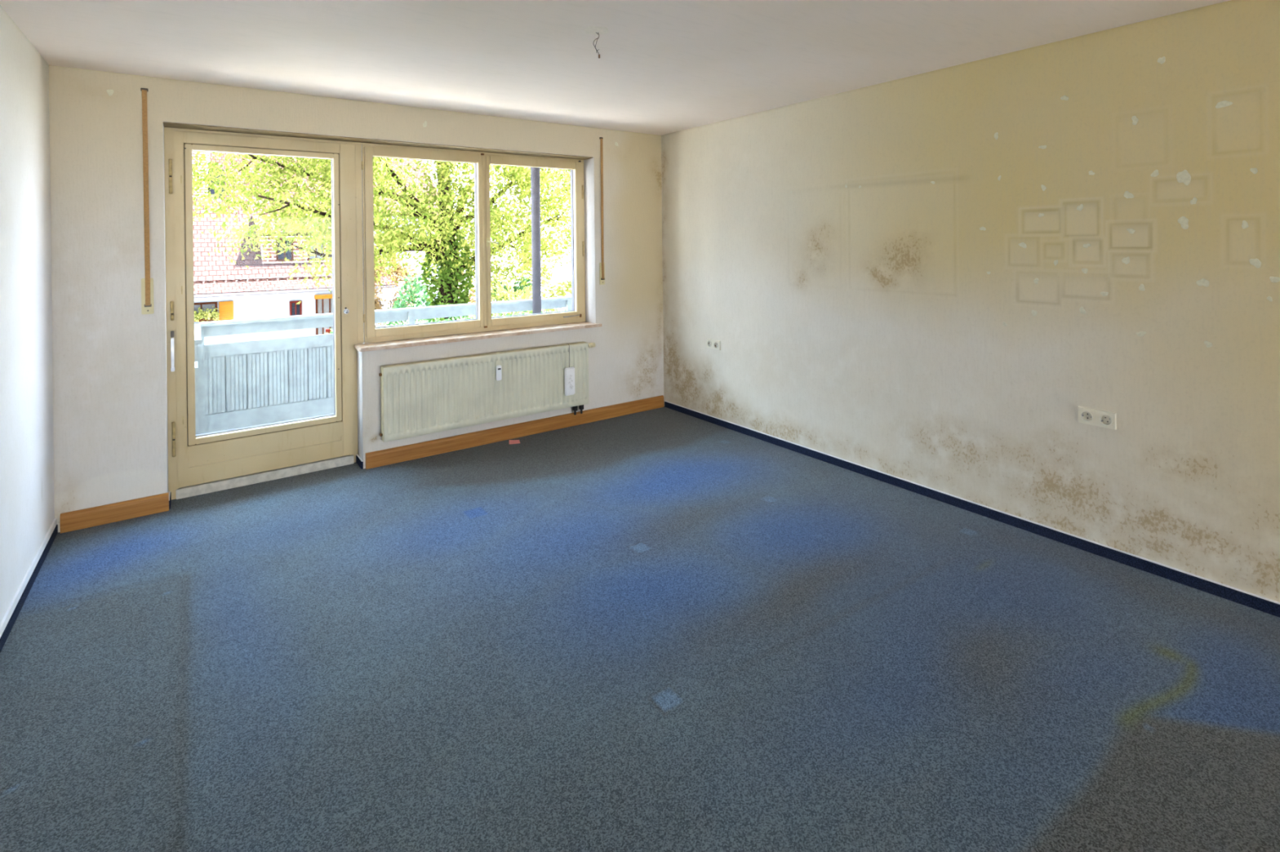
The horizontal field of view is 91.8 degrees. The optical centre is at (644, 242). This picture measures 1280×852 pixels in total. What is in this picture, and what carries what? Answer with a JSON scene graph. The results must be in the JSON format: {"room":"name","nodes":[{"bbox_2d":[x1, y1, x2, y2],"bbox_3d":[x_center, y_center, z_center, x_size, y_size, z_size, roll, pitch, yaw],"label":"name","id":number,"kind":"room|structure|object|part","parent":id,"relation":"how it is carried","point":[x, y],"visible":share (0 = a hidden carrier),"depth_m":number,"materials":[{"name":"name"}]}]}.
{"room":"empty living room","nodes":[
{"label":"empty living room","id":0,"kind":"room"},
{"bbox_2d":[0,4,54,623],"bbox_3d":[0.238,0.277,-1.636,0.300,2.500,12.003,-1,0,-36],"label":"wall","id":1,"kind":"structure","parent":0,"point":[27,504],"depth_m":2.76,"materials":[{"name":"paint"}]},
{"bbox_2d":[0,518,57,653],"bbox_3d":[0.379,1.485,-1.544,0.013,0.080,11.998,-1,0,-36],"label":"baseboard","id":2,"kind":"structure","parent":1,"relation":"attached to","point":[6,624],"depth_m":2.71,"materials":[{"name":"carpet"}]},
{"bbox_2d":[48,65,663,533],"bbox_3d":[-1.601,0.291,4.661,4.712,2.512,0.362,-1,0,-36],"label":"wall","id":3,"kind":"structure","parent":0,"point":[109,357],"depth_m":3.57,"materials":[{"name":"paint"}]},
{"bbox_2d":[59,492,168,533],"bbox_3d":[-2.935,1.503,3.452,0.461,0.099,0.022,-1,0,-36],"label":"baseboard","id":4,"kind":"structure","parent":3,"relation":"attached to","point":[72,521],"depth_m":3.44,"materials":[{"name":"brown wood"}]},
{"bbox_2d":[140,87,154,314],"bbox_3d":[-2.838,-0.234,3.536,0.055,1.290,0.017,-1,0,-36],"label":"strap","id":5,"kind":"object","parent":3,"relation":"attached to","point":[147,283],"visible":1,"depth_m":3.53,"materials":[{"name":"fabric"}]},
{"bbox_3d":[-2.835,0.308,3.541,0.055,0.205,0.008,-1,0,-36],"label":"plate","id":6,"kind":"part","parent":5,"relation":"part of","materials":[{"name":"beige plastic"}]},
{"bbox_2d":[168,491,171,509],"bbox_3d":[-2.805,1.522,3.665,0.013,0.056,0.170,-1,0,-36],"label":"trim","id":7,"kind":"structure","parent":3,"relation":"attached to","point":[170,492],"depth_m":3.64,"materials":[{"name":"carpet"}]},
{"bbox_2d":[164,127,354,499],"bbox_3d":[-2.463,0.421,4.035,1.024,2.250,0.144,-1,0,-36],"label":"door","id":8,"kind":"structure","parent":3,"relation":"in","point":[202,464],"depth_m":3.90,"materials":[{"name":"beige paint"}]},
{"bbox_3d":[-2.474,0.404,4.077,0.966,2.153,0.043,-1,0,-36],"label":"frame","id":9,"kind":"part","parent":8,"relation":"part of","materials":[{"name":"beige paint"}]},
{"bbox_3d":[-2.440,1.355,4.038,0.842,0.030,0.036,-1,0,-36],"label":"groove panel","id":10,"kind":"part","parent":8,"relation":"part of","materials":[{"name":"beige paint"}]},
{"bbox_2d":[355,453,363,469],"bbox_3d":[-1.962,1.512,4.276,0.013,0.056,0.170,-1,0,-36],"label":"trim","id":11,"kind":"structure","parent":3,"relation":"attached to","point":[359,461],"depth_m":4.25,"materials":[{"name":"carpet"}]},
{"bbox_2d":[163,121,593,159],"bbox_3d":[-1.664,-0.710,4.519,2.909,0.007,0.168,-1,0,-36],"label":"trim","id":12,"kind":"structure","parent":3,"relation":"attached to","point":[166,124],"depth_m":4.26,"materials":[{"name":"beige wood"}]},
{"bbox_2d":[345,141,602,462],"bbox_3d":[-1.237,0.406,4.835,1.955,2.250,0.286,-1,0,-36],"label":"window","id":13,"kind":"structure","parent":3,"relation":"in","point":[361,207],"depth_m":4.72,"materials":[{"name":"beige paint"}]},
{"bbox_3d":[-1.626,-0.005,4.636,0.860,1.348,0.044,-1,0,-36],"label":"sash","id":14,"kind":"part","parent":13,"relation":"part of","materials":[{"name":"beige paint"}]},
{"bbox_3d":[-1.653,-0.005,4.673,0.860,1.348,0.046,-1,0,-36],"label":"frame","id":15,"kind":"part","parent":13,"relation":"part of","materials":[{"name":"beige paint"}]},
{"bbox_3d":[-1.197,0.718,4.819,1.915,0.025,0.216,-1,0,-36],"label":"sill","id":16,"kind":"part","parent":13,"relation":"part of","materials":[{"name":"stone"}]},
{"bbox_3d":[-1.191,0.001,4.876,0.098,0.070,0.034,-1,0,-13],"label":"handle","id":17,"kind":"part","parent":13,"relation":"part of","materials":[{"name":"beige plastic"}]},
{"bbox_3d":[-0.914,-0.014,5.152,0.896,1.348,0.044,-1,0,-36],"label":"sash","id":18,"kind":"part","parent":13,"relation":"part of","materials":[{"name":"beige paint"}]},
{"bbox_3d":[-0.941,-0.014,5.189,0.896,1.348,0.046,-1,0,-36],"label":"frame","id":19,"kind":"part","parent":13,"relation":"part of","materials":[{"name":"beige paint"}]},
{"bbox_2d":[378,342,595,442],"bbox_3d":[-1.095,1.134,4.707,1.712,0.592,0.104,-1,0,-36],"label":"radiator","id":20,"kind":"object","parent":3,"relation":"attached to","point":[422,397],"visible":1,"depth_m":4.59,"materials":[{"name":"metal"}]},
{"bbox_3d":[-1.784,1.103,4.224,0.002,0.504,0.071,-1,0,-36],"label":"panel","id":21,"kind":"part","parent":20,"relation":"part of","materials":[{"name":"metal"}]},
{"bbox_2d":[381,342,586,368],"bbox_3d":[-1.136,0.843,4.696,1.605,0.008,0.070,-1,0,-36],"label":"grille","id":22,"kind":"object","parent":20,"relation":"attached to","point":[579,344],"depth_m":4.63,"materials":[{"name":"metal"}]},
{"bbox_2d":[564,343,574,395],"bbox_3d":[-0.618,1.031,5.030,0.090,0.410,0.077,-1,0,-36],"label":"humidifier","id":23,"kind":"object","parent":20,"relation":"hanging from","point":[569,372],"visible":1,"depth_m":5.00,"materials":[{"name":"white plastic"}]},
{"bbox_2d":[365,395,663,469],"bbox_3d":[-0.858,1.475,4.958,2.549,0.104,0.022,-1,0,-36],"label":"baseboard","id":24,"kind":"structure","parent":3,"relation":"attached to","point":[437,446],"depth_m":4.78,"materials":[{"name":"brown wood"}]},
{"bbox_2d":[599,137,604,284],"bbox_3d":[-0.365,-0.269,5.329,0.052,1.269,0.017,-1,0,-36],"label":"strap","id":25,"kind":"object","parent":3,"relation":"attached to","point":[602,265],"visible":1,"depth_m":5.33,"materials":[{"name":"fabric"}]},
{"bbox_3d":[-0.362,0.271,5.333,0.052,0.190,0.008,-1,0,-36],"label":"plate","id":26,"kind":"part","parent":25,"relation":"part of","materials":[{"name":"beige plastic"}]},
{"bbox_2d":[0,0,1229,135],"bbox_3d":[1.992,-1.120,-0.320,4.712,0.250,12.660,-1,0,-36],"label":"ceiling","id":27,"kind":"structure","parent":0,"point":[663,67],"depth_m":3.05,"materials":[{"name":"paint"}]},
{"bbox_2d":[583,26,608,57],"bbox_3d":[-0.221,-0.915,2.862,0.116,0.125,0.113,-1,0,2],"label":"wires","id":28,"kind":"object","parent":27,"relation":"hanging from","point":[598,30],"visible":1,"depth_m":2.86,"materials":[{"name":"plastic"}]},
{"bbox_2d":[0,406,1279,851],"bbox_3d":[2.022,1.645,-0.315,4.712,0.280,12.660,-1,0,-36],"label":"floor","id":29,"kind":"structure","parent":0,"point":[662,629],"depth_m":2.20,"materials":[{"name":"blue carpet"}]},
{"bbox_2d":[509,440,519,444],"bbox_3d":[-0.990,1.525,4.735,0.083,0.007,0.114,-1,0,-13],"label":"paper note","id":30,"kind":"object","parent":29,"relation":"on","point":[511,442],"visible":1,"depth_m":4.74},
{"bbox_2d":[661,0,1279,602],"bbox_3d":[3.704,0.234,1.098,0.302,2.500,12.360,-1,0,-36],"label":"wall","id":31,"kind":"structure","parent":0,"point":[926,279],"depth_m":3.21,"materials":[{"name":"paint"}]},
{"bbox_2d":[706,338,720,350],"bbox_3d":[0.575,0.851,5.158,0.016,0.080,0.160,-1,0,-36],"label":"wall socket","id":32,"kind":"object","parent":31,"relation":"attached to","point":[711,344],"visible":1,"depth_m":5.15,"materials":[{"name":"beige plastic"}]},
{"bbox_2d":[664,400,1279,617],"bbox_3d":[3.704,1.457,0.853,0.013,0.056,11.976,-1,0,-36],"label":"baseboard","id":33,"kind":"structure","parent":31,"relation":"attached to","point":[1267,606],"depth_m":3.20,"materials":[{"name":"carpet"}]},
{"bbox_2d":[1078,406,1116,430],"bbox_3d":[2.163,0.842,2.967,0.016,0.080,0.154,-1,0,-36],"label":"wall socket","id":34,"kind":"object","parent":31,"relation":"attached to","point":[1100,418],"visible":1,"depth_m":2.96,"materials":[{"name":"beige plastic"}]},
{"bbox_2d":[1083,412,1091,420],"bbox_3d":[2.145,0.842,3.002,0.002,0.041,0.041,-1,0,-36],"label":"socket","id":35,"kind":"object","parent":34,"relation":"attached to","point":[1086,415],"depth_m":3.00,"materials":[{"name":"beige plastic"}]},
{"bbox_2d":[1101,415,1111,424],"bbox_3d":[2.191,0.841,2.939,0.002,0.041,0.041,-1,0,-36],"label":"socket","id":36,"kind":"object","parent":34,"relation":"attached to","point":[1105,420],"depth_m":2.94,"materials":[{"name":"beige plastic"}]},
{"bbox_3d":[-0.970,1.626,6.112,7.412,0.160,1.260,-1,0,-36],"label":"floor","id":37,"kind":"structure","parent":0,"visible":0},
{"bbox_2d":[194,296,571,435],"bbox_3d":[-0.553,1.070,6.362,6.610,0.942,1.150,-1,0,-36],"label":"balcony railing","id":38,"kind":"object","parent":37,"relation":"on","point":[251,383],"visible":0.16,"depth_m":5.15,"materials":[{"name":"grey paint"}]},
{"bbox_3d":[-3.199,1.072,4.431,0.060,0.882,1.130,-1,0,-36],"label":"panel","id":39,"kind":"part","parent":38,"relation":"part of","materials":[{"name":"blue paint"}]},
{"bbox_3d":[-3.468,1.118,4.845,0.056,0.915,0.045,-1,0,-36],"label":"post","id":40,"kind":"part","parent":38,"relation":"part of","materials":[{"name":"white metal"}]},
{"bbox_3d":[-0.857,0.615,6.781,6.600,0.027,0.120,-1,0,-36],"label":"rail","id":41,"kind":"part","parent":38,"relation":"part of","materials":[{"name":"white metal"}]},
{"bbox_3d":[-2.168,1.102,5.787,0.056,0.915,0.045,-1,0,-36],"label":"post","id":42,"kind":"part","parent":38,"relation":"part of","materials":[{"name":"white metal"}]},
{"bbox_3d":[-0.816,1.086,6.767,0.056,0.915,0.045,-1,0,-36],"label":"post","id":43,"kind":"part","parent":38,"relation":"part of","materials":[{"name":"white metal"}]},
{"bbox_2d":[530,167,541,313],"bbox_3d":[-1.111,0.137,6.377,0.150,2.820,0.150,-1,0,-36],"label":"support pole","id":44,"kind":"object","parent":37,"relation":"on","point":[535,171],"visible":0.45,"depth_m":6.34,"materials":[{"name":"grey metal"}]},
{"label":"outside","id":45,"kind":"structure","parent":0,"visible":0},
{"bbox_2d":[385,275,571,325],"bbox_3d":[-2.000,4.630,10.300,90.000,0.200,130.000,-1,0,-36],"label":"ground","id":46,"kind":"structure","parent":45,"point":[560,278],"depth_m":70.27,"materials":[{"name":"white"}]},
{"bbox_2d":[192,197,399,344],"bbox_3d":[-17.682,0.881,21.051,16.100,7.600,7.220,-1,0,-36],"label":"building","id":47,"kind":"structure","parent":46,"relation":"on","point":[264,289],"depth_m":21.44,"materials":[{"name":"ceramic"}]},
{"bbox_3d":[-14.251,2.471,19.965,0.750,0.950,0.050,-1,0,-36],"label":"pane","id":48,"kind":"part","parent":47,"relation":"part of","materials":[{"name":"glass"}]},
{"bbox_2d":[194,306,220,322],"bbox_3d":[-14.088,2.347,19.740,0.998,0.679,0.753,-1,0,-36],"label":"flowers","id":49,"kind":"object","parent":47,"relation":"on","point":[206,316],"visible":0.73,"depth_m":19.73,"materials":[{"name":"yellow plant"}]},
{"bbox_2d":[218,301,233,320],"bbox_3d":[-13.686,2.464,20.310,0.390,1.050,0.075,-1,0,-36],"label":"shutter","id":50,"kind":"object","parent":47,"relation":"hanging from","point":[225,308],"depth_m":20.28,"materials":[{"name":"orange wood"}]},
{"bbox_3d":[-12.878,0.277,22.209,0.450,0.700,0.050,-1,0,-36],"label":"pane","id":51,"kind":"part","parent":47,"relation":"part of","materials":[{"name":"glass"}]},
{"bbox_3d":[-12.097,2.480,21.526,0.270,0.780,0.050,-1,0,-36],"label":"pane","id":52,"kind":"part","parent":47,"relation":"part of","materials":[{"name":"glass"}]},
{"bbox_3d":[-12.069,0.267,22.796,0.450,0.700,0.050,-1,0,-36],"label":"pane","id":53,"kind":"part","parent":47,"relation":"part of","materials":[{"name":"glass"}]},
{"bbox_3d":[-11.232,2.689,22.152,0.800,1.540,0.050,-1,0,-36],"label":"pane","id":54,"kind":"part","parent":47,"relation":"part of","materials":[{"name":"glass"}]},
{"bbox_2d":[207,151,438,309],"bbox_3d":[-20.383,-2.154,39.874,12.800,13.660,12.600,-1,0,-36],"label":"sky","id":55,"kind":"structure","parent":46,"relation":"on","point":[419,175],"depth_m":38.52,"materials":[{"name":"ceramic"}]},
{"bbox_2d":[325,323,404,333],"bbox_3d":[-9.121,3.689,20.662,2.650,1.800,0.130,-1,0,-36],"label":"gate","id":56,"kind":"object","parent":46,"relation":"on","point":[327,331],"visible":0.02,"depth_m":19.89,"materials":[{"name":"red"}]},
{"bbox_2d":[191,151,571,322],"bbox_3d":[-5.507,-1.081,16.307,12.974,11.314,8.485,-1,0,-29],"label":"tree","id":57,"kind":"object","parent":46,"relation":"on","point":[447,242],"visible":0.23,"depth_m":14.57,"materials":[{"name":"green plant"}]},
{"bbox_2d":[373,237,422,327],"bbox_3d":[-8.671,2.087,21.405,2.039,4.995,1.224,-1,0,-36],"label":"shrub","id":58,"kind":"object","parent":46,"relation":"on","point":[396,274],"visible":0.24,"depth_m":21.33,"materials":[{"name":"green plant"}]},
{"bbox_2d":[386,271,431,324],"bbox_3d":[-5.011,2.601,13.264,1.355,3.916,1.341,-1,0,19],"label":"shrub","id":59,"kind":"object","parent":46,"relation":"on","point":[418,287],"visible":0.13,"depth_m":13.27,"materials":[{"name":"green plant"}]},
{"bbox_2d":[324,307,565,333],"bbox_3d":[-1.889,2.971,13.595,9.066,3.194,1.033,-1,0,-36],"label":"hedge","id":60,"kind":"object","parent":46,"relation":"on","point":[420,321],"visible":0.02,"depth_m":12.40,"materials":[{"name":"green plant"}]},
{"bbox_2d":[432,196,554,318],"bbox_3d":[-5.403,1.405,22.872,4.701,6.286,2.602,-1,0,-36],"label":"shrub","id":61,"kind":"object","parent":46,"relation":"on","point":[543,286],"visible":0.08,"depth_m":22.94,"materials":[{"name":"green plant"}]},
{"bbox_2d":[491,275,532,316],"bbox_3d":[-3.575,2.730,16.835,1.289,3.613,1.266,-1,0,-36],"label":"shrub","id":62,"kind":"object","parent":46,"relation":"on","point":[516,287],"visible":0.09,"depth_m":16.81,"materials":[{"name":"green plant"}]},
{"bbox_2d":[490,273,544,317],"bbox_3d":[-2.996,2.632,14.773,1.857,3.806,1.596,-1,0,-36],"label":"shrub","id":63,"kind":"object","parent":46,"relation":"on","point":[506,295],"visible":0.09,"depth_m":14.61,"materials":[{"name":"yellow plant"}]},
{"bbox_2d":[541,279,571,312],"bbox_3d":[-1.703,2.432,18.673,3.239,4.168,2.124,-1,0,-36],"label":"shrub","id":64,"kind":"object","parent":46,"relation":"on","point":[560,290],"visible":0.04,"depth_m":18.04,"materials":[{"name":"yellow plant"}]}
]}

